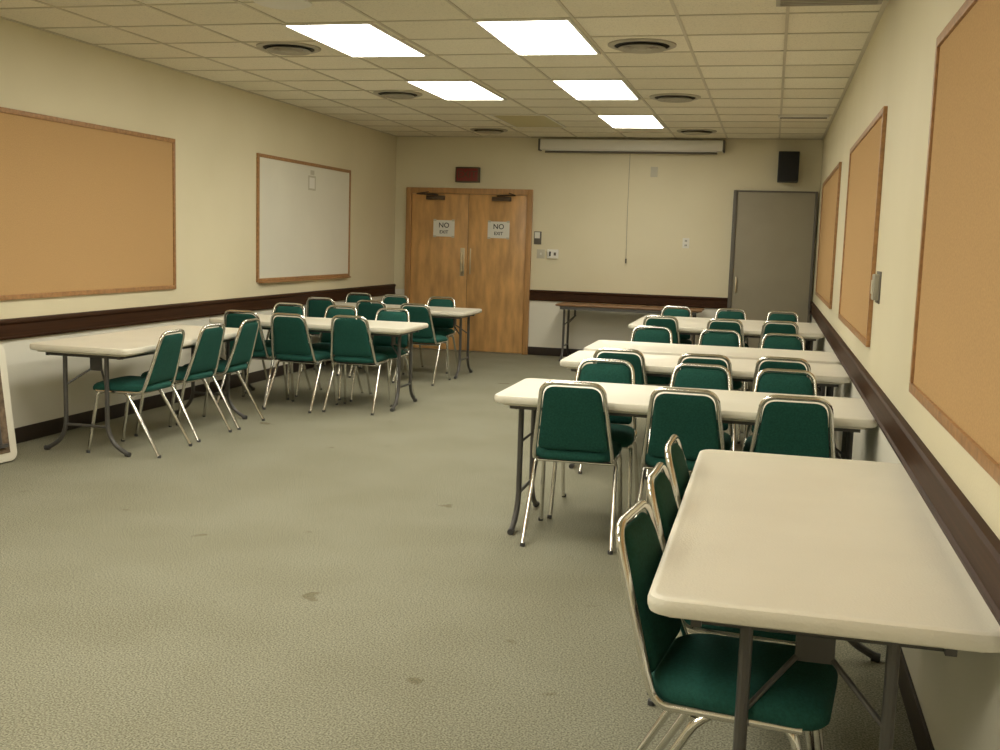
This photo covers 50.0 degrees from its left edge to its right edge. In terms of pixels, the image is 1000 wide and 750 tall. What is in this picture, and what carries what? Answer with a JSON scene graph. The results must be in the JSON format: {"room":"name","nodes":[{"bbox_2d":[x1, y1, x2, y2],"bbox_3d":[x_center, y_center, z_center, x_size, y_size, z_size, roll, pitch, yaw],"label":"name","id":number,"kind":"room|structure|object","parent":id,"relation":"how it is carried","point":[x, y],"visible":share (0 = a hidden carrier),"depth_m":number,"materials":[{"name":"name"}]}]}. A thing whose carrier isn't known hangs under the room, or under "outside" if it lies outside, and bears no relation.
{"room":"classroom","nodes":[
{"label":"classroom","id":0,"kind":"room"},
{"bbox_2d":[0,18,396,427],"bbox_3d":[-3.422,-0.940,7.232,0.120,2.876,15.670,4,7,14],"label":"wall","id":1,"kind":"structure","parent":0,"point":[218,131],"depth_m":9.52,"materials":[{"name":"beige paint"}]},
{"bbox_2d":[0,107,175,300],"bbox_3d":[-3.257,-1.184,7.540,0.022,1.285,3.620,4,7,14],"label":"cork board","id":2,"kind":"object","parent":1,"relation":"attached to","point":[86,208],"visible":1,"depth_m":8.03,"materials":[{"name":"brown wood"}]},
{"bbox_2d":[14,361,330,443],"bbox_3d":[-3.400,0.436,7.387,0.012,0.110,15.670,4,7,14],"label":"baseboard","id":3,"kind":"structure","parent":1,"relation":"attached to","point":[50,427],"depth_m":8.71,"materials":[{"name":"black plastic"}]},
{"bbox_2d":[0,284,395,340],"bbox_3d":[-3.369,-0.308,7.292,0.030,0.141,15.670,4,7,14],"label":"trim","id":4,"kind":"structure","parent":1,"relation":"attached to","point":[24,327],"depth_m":9.03,"materials":[{"name":"brown wood"}]},
{"bbox_2d":[256,153,350,282],"bbox_3d":[-2.121,-1.708,11.941,0.060,1.297,2.450,4,7,14],"label":"whiteboard","id":5,"kind":"object","parent":1,"relation":"attached to","point":[303,209],"visible":1,"depth_m":11.76,"materials":[{"name":"white plastic"}]},
{"bbox_2d":[253,0,311,9],"bbox_3d":[-1.288,-2.205,6.361,0.340,0.020,0.340,4,7,14],"label":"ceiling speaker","id":6,"kind":"object","parent":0,"point":[275,4],"depth_m":6.34},
{"bbox_2d":[0,0,883,138],"bbox_3d":[-0.616,-2.245,6.367,5.815,0.100,15.910,4,7,14],"label":"ceiling","id":7,"kind":"structure","parent":0,"point":[380,10],"depth_m":8.08,"materials":[{"name":"tile"}]},
{"bbox_2d":[256,42,320,55],"bbox_3d":[-1.557,-2.397,7.902,0.470,0.036,0.470,4,7,14],"label":"ceiling vent","id":8,"kind":"object","parent":7,"relation":"in","point":[282,48],"visible":1,"depth_m":7.82,"materials":[{"name":"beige metal"}]},
{"bbox_2d":[281,22,428,57],"bbox_3d":[-0.983,-2.343,7.524,0.620,0.013,1.220,4,7,14],"label":"ceiling light fixture","id":9,"kind":"object","parent":7,"relation":"in","point":[358,39],"depth_m":7.45,"materials":[{"name":"white plastic"}]},
{"bbox_2d":[373,90,422,98],"bbox_3d":[-0.975,-2.671,10.235,0.470,0.036,0.470,4,7,14],"label":"ceiling vent","id":10,"kind":"object","parent":7,"relation":"in","point":[392,94],"visible":1,"depth_m":10.14,"materials":[{"name":"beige metal"}]},
{"bbox_2d":[0,0,888,139],"bbox_3d":[-0.618,-2.192,6.374,5.575,0.007,15.670,4,7,14],"label":"grid","id":11,"kind":"object","parent":7,"relation":"attached to","point":[885,2],"visible":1,"depth_m":8.34,"materials":[{"name":"beige metal"}]},
{"bbox_2d":[404,80,506,99],"bbox_3d":[-0.386,-2.618,9.874,0.620,0.013,1.220,4,7,14],"label":"ceiling light fixture","id":12,"kind":"object","parent":7,"relation":"in","point":[443,89],"depth_m":9.80,"materials":[{"name":"white plastic"}]},
{"bbox_2d":[470,128,507,133],"bbox_3d":[-0.138,-3.032,13.334,0.470,0.036,0.470,4,7,14],"label":"ceiling vent","id":13,"kind":"object","parent":7,"relation":"in","point":[478,130],"visible":1,"depth_m":13.23,"materials":[{"name":"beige metal"}]},
{"bbox_2d":[490,115,565,127],"bbox_3d":[0.336,-2.885,12.193,0.620,0.013,1.220,4,7,14],"label":"ceiling light fixture","id":14,"kind":"object","parent":7,"relation":"in","point":[517,121],"depth_m":12.17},
{"bbox_2d":[472,18,600,55],"bbox_3d":[0.277,-2.265,7.213,0.620,0.013,1.220,4,7,14],"label":"ceiling light fixture","id":15,"kind":"object","parent":7,"relation":"in","point":[560,36],"depth_m":7.14,"materials":[{"name":"white plastic"}]},
{"bbox_2d":[550,79,640,99],"bbox_3d":[0.873,-2.540,9.563,0.620,0.013,1.220,4,7,14],"label":"ceiling light fixture","id":16,"kind":"object","parent":7,"relation":"in","point":[595,89],"depth_m":9.50,"materials":[{"name":"white plastic"}]},
{"bbox_2d":[596,115,665,127],"bbox_3d":[1.470,-2.815,11.913,0.620,0.013,1.220,4,7,14],"label":"ceiling light fixture","id":17,"kind":"object","parent":7,"relation":"in","point":[614,121],"depth_m":11.86,"materials":[{"name":"white plastic"}]},
{"bbox_2d":[608,38,676,53],"bbox_3d":[0.975,-2.252,7.370,0.470,0.036,0.470,4,7,14],"label":"ceiling vent","id":18,"kind":"object","parent":7,"relation":"in","point":[631,45],"visible":1,"depth_m":7.28,"materials":[{"name":"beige metal"}]},
{"bbox_2d":[649,93,700,102],"bbox_3d":[1.613,-2.546,9.883,0.470,0.036,0.470,4,7,14],"label":"ceiling vent","id":19,"kind":"object","parent":7,"relation":"in","point":[665,97],"visible":1,"depth_m":9.79,"materials":[{"name":"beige metal"}]},
{"bbox_2d":[677,129,716,134],"bbox_3d":[2.334,-2.879,12.725,0.470,0.036,0.470,4,7,14],"label":"ceiling vent","id":20,"kind":"object","parent":7,"relation":"in","point":[684,131],"visible":1,"depth_m":12.62,"materials":[{"name":"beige metal"}]},
{"bbox_2d":[778,114,829,118],"bbox_3d":[3.089,-2.629,10.911,0.500,0.032,0.120,4,7,14],"label":"ceiling vent","id":21,"kind":"object","parent":7,"relation":"in","point":[783,116],"visible":1,"depth_m":10.88,"materials":[{"name":"white metal"}]},
{"bbox_2d":[776,0,882,6],"bbox_3d":[1.742,-2.019,5.640,0.560,0.021,0.610,4,7,14],"label":"ceiling vent","id":22,"kind":"object","parent":7,"relation":"in","point":[779,3],"visible":1,"depth_m":5.87,"materials":[{"name":"grey metal"}]},
{"bbox_2d":[0,348,916,749],"bbox_3d":[-0.708,0.707,6.736,5.815,0.100,15.910,4,7,14],"label":"floor","id":23,"kind":"structure","parent":0,"point":[343,576],"depth_m":4.61,"materials":[{"name":"carpet"}]},
{"bbox_2d":[0,345,16,462],"bbox_3d":[-3.467,0.270,6.067,0.176,0.756,1.830,4,8,20],"label":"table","id":24,"kind":"object","parent":23,"relation":"on","point":[8,448],"visible":1,"depth_m":6.87,"materials":[{"name":"plastic"}]},
{"bbox_2d":[29,325,247,456],"bbox_3d":[-2.575,0.072,7.992,0.760,0.738,1.860,4,7,14],"label":"folding table","id":25,"kind":"object","parent":23,"relation":"on","point":[122,345],"visible":0.8,"depth_m":7.26,"materials":[{"name":"plastic"}]},
{"bbox_2d":[86,329,191,457],"bbox_3d":[-2.477,0.097,7.375,0.549,0.844,0.466,3,7,11],"label":"banquet chair","id":26,"kind":"object","parent":23,"relation":"on","point":[164,365],"visible":0.98,"depth_m":7.24,"materials":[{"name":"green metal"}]},
{"bbox_2d":[134,323,231,441],"bbox_3d":[-2.354,0.025,7.981,0.549,0.844,0.466,4,7,16],"label":"banquet chair","id":27,"kind":"object","parent":23,"relation":"on","point":[205,357],"visible":0.8,"depth_m":7.86,"materials":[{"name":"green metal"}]},
{"bbox_2d":[176,318,264,429],"bbox_3d":[-2.212,-0.035,8.501,0.549,0.844,0.466,3,7,12],"label":"banquet chair","id":28,"kind":"object","parent":23,"relation":"on","point":[242,351],"visible":0.71,"depth_m":8.38,"materials":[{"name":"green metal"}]},
{"bbox_2d":[217,310,288,407],"bbox_3d":[-2.211,-0.174,9.611,0.466,0.844,0.549,3,7,12],"label":"banquet chair","id":29,"kind":"object","parent":23,"relation":"on","point":[232,320],"visible":0.6,"depth_m":9.40,"materials":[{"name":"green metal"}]},
{"bbox_2d":[245,303,310,395],"bbox_3d":[-2.132,-0.259,10.316,0.466,0.844,0.549,3,7,13],"label":"banquet chair","id":30,"kind":"object","parent":23,"relation":"on","point":[280,309],"visible":0.35,"depth_m":10.48,"materials":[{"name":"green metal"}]},
{"bbox_2d":[262,313,337,412],"bbox_3d":[-1.744,-0.135,9.414,0.466,0.844,0.549,4,7,17],"label":"banquet chair","id":31,"kind":"object","parent":23,"relation":"on","point":[289,340],"visible":0.96,"depth_m":9.22,"materials":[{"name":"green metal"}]},
{"bbox_2d":[209,314,427,411],"bbox_3d":[-1.655,-0.129,9.832,1.860,0.738,0.760,4,7,14],"label":"folding table","id":32,"kind":"object","parent":23,"relation":"on","point":[394,329],"visible":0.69,"depth_m":9.59,"materials":[{"name":"plastic"}]},
{"bbox_2d":[301,297,339,375],"bbox_3d":[-1.902,-0.454,11.930,0.466,0.844,0.549,4,7,14],"label":"banquet chair","id":33,"kind":"object","parent":23,"relation":"on","point":[314,308],"visible":0.34,"depth_m":11.67,"materials":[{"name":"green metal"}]},
{"bbox_2d":[295,305,362,399],"bbox_3d":[-1.612,-0.227,10.188,0.466,0.844,0.549,4,7,16],"label":"banquet chair","id":34,"kind":"object","parent":23,"relation":"on","point":[326,337],"visible":0.52,"depth_m":10.34,"materials":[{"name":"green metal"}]},
{"bbox_2d":[323,292,371,367],"bbox_3d":[-1.756,-0.536,12.628,0.466,0.844,0.549,4,7,14],"label":"banquet chair","id":35,"kind":"object","parent":23,"relation":"on","point":[352,298],"visible":0.24,"depth_m":12.80,"materials":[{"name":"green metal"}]},
{"bbox_2d":[322,315,392,414],"bbox_3d":[-1.237,-0.116,9.392,0.466,0.844,0.549,3,7,12],"label":"banquet chair","id":36,"kind":"object","parent":23,"relation":"on","point":[350,344],"visible":1,"depth_m":9.19,"materials":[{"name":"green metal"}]},
{"bbox_2d":[348,300,403,379],"bbox_3d":[-1.334,-0.406,11.688,0.466,0.844,0.549,3,7,12],"label":"banquet chair","id":37,"kind":"object","parent":23,"relation":"on","point":[367,310],"visible":0.24,"depth_m":11.42,"materials":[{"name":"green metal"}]},
{"bbox_2d":[350,308,414,404],"bbox_3d":[-1.085,-0.189,10.017,0.466,0.844,0.549,3,7,13],"label":"banquet chair","id":38,"kind":"object","parent":23,"relation":"on","point":[381,344],"visible":0.56,"depth_m":10.15,"materials":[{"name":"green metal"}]},
{"bbox_2d":[360,294,408,368],"bbox_3d":[-1.308,-0.505,12.487,0.466,0.844,0.549,4,7,14],"label":"banquet chair","id":39,"kind":"object","parent":23,"relation":"on","point":[400,300],"visible":0.22,"depth_m":12.66,"materials":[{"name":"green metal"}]},
{"bbox_2d":[313,302,481,378],"bbox_3d":[-1.199,-0.405,12.156,1.860,0.738,0.760,4,7,14],"label":"folding table","id":40,"kind":"object","parent":23,"relation":"on","point":[454,313],"visible":0.5,"depth_m":11.89,"materials":[{"name":"plastic"}]},
{"bbox_2d":[392,303,450,385],"bbox_3d":[-0.819,-0.348,11.356,0.466,0.844,0.549,4,7,17],"label":"banquet chair","id":41,"kind":"object","parent":23,"relation":"on","point":[417,314],"visible":0.75,"depth_m":11.14,"materials":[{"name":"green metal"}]},
{"bbox_2d":[419,296,457,373],"bbox_3d":[-0.749,-0.474,12.380,0.466,0.844,0.549,3,7,12],"label":"banquet chair","id":42,"kind":"object","parent":23,"relation":"on","point":[442,326],"visible":0.59,"depth_m":12.51,"materials":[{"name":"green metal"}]},
{"bbox_2d":[520,380,621,554],"bbox_3d":[0.394,0.419,5.511,0.466,0.844,0.549,3,7,12],"label":"banquet chair","id":43,"kind":"object","parent":23,"relation":"on","point":[572,424],"visible":0.98,"depth_m":5.30,"materials":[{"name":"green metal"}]},
{"bbox_2d":[547,358,638,524],"bbox_3d":[0.555,0.354,6.072,0.466,0.844,0.549,3,7,12],"label":"banquet chair","id":44,"kind":"object","parent":23,"relation":"on","point":[625,435],"visible":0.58,"depth_m":6.21,"materials":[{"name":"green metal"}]},
{"bbox_2d":[578,348,651,479],"bbox_3d":[0.819,0.218,7.228,0.466,0.844,0.549,4,7,14],"label":"banquet chair","id":45,"kind":"object","parent":23,"relation":"on","point":[633,359],"visible":0.25,"depth_m":6.94,"materials":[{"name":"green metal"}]},
{"bbox_2d":[555,302,703,361],"bbox_3d":[1.650,-0.517,13.766,1.850,0.738,0.654,4,7,14],"label":"folding table","id":46,"kind":"object","parent":23,"relation":"on","point":[568,306],"visible":0.67,"depth_m":13.63,"materials":[{"name":"brown laminate"}]},
{"bbox_2d":[630,326,672,385],"bbox_3d":[1.201,0.039,8.758,0.466,0.844,0.549,3,7,13],"label":"banquet chair","id":47,"kind":"object","parent":23,"relation":"on","point":[642,335],"visible":0.25,"depth_m":8.91,"materials":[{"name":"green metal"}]},
{"bbox_2d":[642,315,679,343],"bbox_3d":[1.597,-0.186,10.658,0.466,0.844,0.549,3,7,12],"label":"banquet chair","id":48,"kind":"object","parent":23,"relation":"on","point":[669,323],"visible":0.17,"depth_m":10.37,"materials":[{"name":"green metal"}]},
{"bbox_2d":[647,434,691,694],"bbox_3d":[0.832,0.656,3.724,0.549,0.844,0.466,4,7,15],"label":"banquet chair","id":49,"kind":"object","parent":23,"relation":"on","point":[677,468],"visible":0.23,"depth_m":3.63,"materials":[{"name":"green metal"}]},
{"bbox_2d":[661,306,692,344],"bbox_3d":[1.920,-0.331,11.896,0.466,0.844,0.549,4,7,14],"label":"banquet chair","id":50,"kind":"object","parent":23,"relation":"on","point":[684,338],"visible":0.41,"depth_m":12.05,"materials":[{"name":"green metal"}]},
{"bbox_2d":[634,387,724,517],"bbox_3d":[0.935,0.453,5.377,0.466,0.844,0.549,4,7,16],"label":"banquet chair","id":51,"kind":"object","parent":23,"relation":"on","point":[692,418],"visible":0.57,"depth_m":5.14,"materials":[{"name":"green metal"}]},
{"bbox_2d":[494,378,876,534],"bbox_3d":[0.943,0.478,5.621,1.860,0.738,0.760,4,7,14],"label":"folding table","id":52,"kind":"object","parent":23,"relation":"on","point":[851,415],"visible":0.41,"depth_m":5.51,"materials":[{"name":"plastic"}]},
{"bbox_2d":[643,363,733,511],"bbox_3d":[1.078,0.383,5.974,0.466,0.844,0.549,4,7,16],"label":"banquet chair","id":53,"kind":"object","parent":23,"relation":"on","point":[686,377],"visible":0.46,"depth_m":6.13,"materials":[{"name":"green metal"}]},
{"bbox_2d":[673,353,735,450],"bbox_3d":[1.331,0.256,7.050,0.466,0.844,0.549,3,7,12],"label":"banquet chair","id":54,"kind":"object","parent":23,"relation":"on","point":[688,360],"visible":0.13,"depth_m":6.76,"materials":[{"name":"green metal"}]},
{"bbox_2d":[560,350,850,468],"bbox_3d":[1.371,0.281,7.306,1.860,0.738,0.760,4,7,14],"label":"folding table","id":55,"kind":"object","parent":23,"relation":"on","point":[830,376],"visible":0.22,"depth_m":7.09,"materials":[{"name":"plastic"}]},
{"bbox_2d":[584,340,841,395],"bbox_3d":[1.600,0.175,8.212,1.860,0.738,0.760,4,7,14],"label":"folding table","id":56,"kind":"object","parent":23,"relation":"on","point":[821,357],"visible":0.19,"depth_m":8.13,"materials":[{"name":"plastic"}]},
{"bbox_2d":[698,329,743,443],"bbox_3d":[1.730,0.074,8.607,0.466,0.844,0.549,4,7,15],"label":"banquet chair","id":57,"kind":"object","parent":23,"relation":"on","point":[711,339],"visible":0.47,"depth_m":8.77,"materials":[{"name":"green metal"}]},
{"bbox_2d":[635,462,814,749],"bbox_3d":[0.704,0.715,3.218,0.549,0.844,0.466,4,7,16],"label":"banquet chair","id":58,"kind":"object","parent":23,"relation":"on","point":[660,492],"visible":0.28,"depth_m":3.09,"materials":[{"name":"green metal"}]},
{"bbox_2d":[628,320,823,350],"bbox_3d":[2.240,-0.120,10.735,1.860,0.738,0.760,4,7,14],"label":"folding table","id":59,"kind":"object","parent":23,"relation":"on","point":[688,328],"visible":0.19,"depth_m":10.43,"materials":[{"name":"plastic"}]},
{"bbox_2d":[706,318,745,390],"bbox_3d":[2.187,-0.144,10.472,0.466,0.844,0.549,4,7,14],"label":"banquet chair","id":60,"kind":"object","parent":23,"relation":"on","point":[734,326],"visible":0.24,"depth_m":10.19,"materials":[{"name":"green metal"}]},
{"bbox_2d":[615,500,837,749],"bbox_3d":[0.564,0.777,2.693,0.549,0.844,0.466,4,8,21],"label":"banquet chair","id":61,"kind":"object","parent":23,"relation":"on","point":[694,675],"visible":0.94,"depth_m":2.59,"materials":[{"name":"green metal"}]},
{"bbox_2d":[638,315,818,350],"bbox_3d":[2.431,-0.208,11.486,1.860,0.738,0.760,4,7,14],"label":"folding table","id":62,"kind":"object","parent":23,"relation":"on","point":[680,319],"visible":0.13,"depth_m":11.41,"materials":[{"name":"plastic"}]},
{"bbox_2d":[715,308,748,390],"bbox_3d":[2.506,-0.292,11.731,0.466,0.844,0.549,3,7,12],"label":"banquet chair","id":63,"kind":"object","parent":23,"relation":"on","point":[732,314],"visible":0.3,"depth_m":11.90,"materials":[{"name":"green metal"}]},
{"bbox_2d":[742,356,811,450],"bbox_3d":[1.830,0.278,6.999,0.466,0.844,0.549,4,7,16],"label":"banquet chair","id":64,"kind":"object","parent":23,"relation":"on","point":[767,364],"visible":0.23,"depth_m":6.71,"materials":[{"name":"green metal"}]},
{"bbox_2d":[750,333,805,435],"bbox_3d":[2.203,0.116,8.388,0.466,0.844,0.549,3,7,12],"label":"banquet chair","id":65,"kind":"object","parent":23,"relation":"on","point":[771,342],"visible":0.22,"depth_m":8.56,"materials":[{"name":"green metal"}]},
{"bbox_2d":[758,320,798,347],"bbox_3d":[2.703,-0.121,10.416,0.466,0.844,0.549,4,7,15],"label":"banquet chair","id":66,"kind":"object","parent":23,"relation":"on","point":[787,328],"visible":0.19,"depth_m":10.13,"materials":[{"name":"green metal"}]},
{"bbox_2d":[742,368,817,452],"bbox_3d":[1.539,0.415,5.829,0.466,0.844,0.549,3,7,13],"label":"banquet chair","id":67,"kind":"object","parent":23,"relation":"on","point":[769,383],"visible":0.34,"depth_m":6.00,"materials":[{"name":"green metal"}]},
{"bbox_2d":[766,311,798,321],"bbox_3d":[3.027,-0.253,11.551,0.466,0.844,0.549,4,7,14],"label":"banquet chair","id":68,"kind":"object","parent":23,"relation":"on","point":[777,317],"visible":0.2,"depth_m":11.72,"materials":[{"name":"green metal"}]},
{"bbox_2d":[749,395,835,458],"bbox_3d":[1.409,0.486,5.230,0.466,0.844,0.549,3,7,13],"label":"banquet chair","id":69,"kind":"object","parent":23,"relation":"on","point":[786,428],"visible":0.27,"depth_m":4.97,"materials":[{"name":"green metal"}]},
{"bbox_2d":[647,449,999,749],"bbox_3d":[0.906,0.776,3.225,0.760,0.738,1.860,4,7,14],"label":"folding table","id":70,"kind":"object","parent":23,"relation":"on","point":[820,551],"visible":0.93,"depth_m":2.65,"materials":[{"name":"plastic"}]},
{"bbox_2d":[394,137,822,353],"bbox_3d":[1.267,-1.659,14.155,5.815,2.876,0.120,4,7,14],"label":"wall","id":71,"kind":"structure","parent":0,"point":[581,201],"depth_m":14.02,"materials":[{"name":"beige paint"}]},
{"bbox_2d":[455,167,480,182],"bbox_3d":[-0.431,-2.682,14.364,0.330,0.200,0.077,4,7,14],"label":"exit sign","id":72,"kind":"object","parent":71,"relation":"attached to","point":[462,174],"visible":1,"depth_m":14.33,"materials":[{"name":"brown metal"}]},
{"bbox_2d":[404,187,532,354],"bbox_3d":[-0.468,-1.407,14.454,1.760,2.196,0.209,4,7,14],"label":"door","id":73,"kind":"structure","parent":71,"relation":"in","point":[492,275],"depth_m":14.49,"materials":[{"name":"brown wood"}]},
{"bbox_2d":[433,219,454,237],"bbox_3d":[-0.761,-1.988,14.541,0.300,0.244,0.004,4,7,14],"label":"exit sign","id":74,"kind":"object","parent":73,"relation":"attached to","point":[444,228],"visible":1,"depth_m":14.54,"materials":[{"name":"white paper"}]},
{"bbox_2d":[487,220,509,238],"bbox_3d":[-0.019,-1.942,14.358,0.300,0.244,0.004,4,7,14],"label":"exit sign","id":75,"kind":"object","parent":73,"relation":"attached to","point":[495,229],"visible":1,"depth_m":14.36,"materials":[{"name":"white paper"}]},
{"bbox_2d":[534,231,541,243],"bbox_3d":[0.501,-1.823,14.260,0.100,0.170,0.016,4,7,14],"label":"wall control box","id":76,"kind":"object","parent":71,"relation":"attached to","point":[537,234],"visible":1,"depth_m":14.25,"materials":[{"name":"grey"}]},
{"bbox_2d":[537,249,544,258],"bbox_3d":[0.543,-1.612,14.273,0.110,0.120,0.018,4,7,14],"label":"light switch","id":77,"kind":"object","parent":71,"relation":"attached to","point":[540,252],"visible":1,"depth_m":14.27,"materials":[{"name":"beige plastic"}]},
{"bbox_2d":[547,249,558,258],"bbox_3d":[0.700,-1.606,14.223,0.150,0.120,0.040,4,7,14],"label":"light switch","id":78,"kind":"object","parent":71,"relation":"attached to","point":[551,253],"visible":1,"depth_m":14.21,"materials":[{"name":"white plastic"}]},
{"bbox_2d":[528,346,583,356],"bbox_3d":[1.637,-0.253,14.158,2.600,0.110,0.012,4,7,14],"label":"baseboard","id":79,"kind":"structure","parent":71,"relation":"attached to","point":[545,351],"depth_m":14.39,"materials":[{"name":"black plastic"}]},
{"bbox_2d":[529,290,727,308],"bbox_3d":[1.658,-0.996,14.056,2.600,0.141,0.030,4,7,14],"label":"trim","id":80,"kind":"structure","parent":71,"relation":"attached to","point":[540,295],"depth_m":14.04,"materials":[{"name":"brown wood"}]},
{"bbox_2d":[538,138,725,262],"bbox_3d":[1.650,-2.236,13.858,2.390,1.580,0.135,4,7,14],"label":"projection screen","id":81,"kind":"object","parent":71,"relation":"attached to","point":[549,145],"visible":1,"depth_m":13.71,"materials":[{"name":"white metal"}]},
{"bbox_2d":[650,167,657,176],"bbox_3d":[1.983,-2.612,13.796,0.090,0.130,0.007,4,7,14],"label":"wall plate","id":82,"kind":"object","parent":71,"relation":"attached to","point":[654,170],"visible":1,"depth_m":13.79,"materials":[{"name":"beige plastic"}]},
{"bbox_2d":[682,238,688,247],"bbox_3d":[2.391,-1.697,13.798,0.085,0.130,0.010,4,7,14],"label":"wall outlet","id":83,"kind":"object","parent":71,"relation":"attached to","point":[685,244],"visible":1,"depth_m":13.80,"materials":[{"name":"white plastic"}]},
{"bbox_2d":[727,190,817,349],"bbox_3d":[3.412,-1.192,13.546,1.020,2.235,0.110,4,7,14],"label":"door","id":84,"kind":"structure","parent":71,"relation":"in","point":[773,232],"depth_m":13.47,"materials":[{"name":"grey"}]},
{"bbox_2d":[777,151,799,182],"bbox_3d":[3.570,-2.573,13.274,0.250,0.370,0.247,4,7,14],"label":"wall speaker","id":85,"kind":"object","parent":71,"relation":"attached to","point":[788,161],"visible":1,"depth_m":13.16,"materials":[{"name":"black plastic"}]},
{"bbox_2d":[811,0,999,749],"bbox_3d":[2.098,-0.598,5.872,0.120,2.876,15.670,4,7,14],"label":"wall","id":86,"kind":"structure","parent":0,"point":[959,696],"depth_m":4.46,"materials":[{"name":"beige paint"}]},
{"bbox_2d":[815,162,841,308],"bbox_3d":[3.279,-1.376,10.766,0.022,1.260,3.150,4,7,14],"label":"cork board","id":87,"kind":"object","parent":86,"relation":"attached to","point":[830,187],"visible":1,"depth_m":10.36,"materials":[{"name":"brown wood"}]},
{"bbox_2d":[838,106,887,346],"bbox_3d":[2.273,-0.907,6.803,0.022,1.250,2.480,4,7,14],"label":"cork board","id":88,"kind":"object","parent":86,"relation":"attached to","point":[866,157],"visible":1,"depth_m":6.45,"materials":[{"name":"brown wood"}]},
{"bbox_2d":[813,391,934,749],"bbox_3d":[1.991,0.770,6.059,0.012,0.110,15.670,4,7,14],"label":"baseboard","id":89,"kind":"structure","parent":86,"relation":"attached to","point":[921,735],"depth_m":3.42,"materials":[{"name":"black plastic"}]},
{"bbox_2d":[870,271,881,303],"bbox_3d":[1.898,-0.445,5.426,0.036,0.160,0.200,4,7,14],"label":"wall control box","id":90,"kind":"object","parent":86,"relation":"attached to","point":[876,278],"visible":1,"depth_m":5.37,"materials":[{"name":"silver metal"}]},
{"bbox_2d":[810,301,999,625],"bbox_3d":[2.006,0.025,5.968,0.030,0.141,15.670,4,7,14],"label":"trim","id":91,"kind":"structure","parent":86,"relation":"attached to","point":[977,547],"depth_m":3.21,"materials":[{"name":"brown wood"}]},
{"bbox_2d":[909,0,999,484],"bbox_3d":[1.088,-0.361,2.132,0.022,1.250,3.520,4,7,14],"label":"cork board","id":92,"kind":"object","parent":86,"relation":"attached to","point":[955,368],"visible":1,"depth_m":3.03,"materials":[{"name":"brown wood"}]}
]}

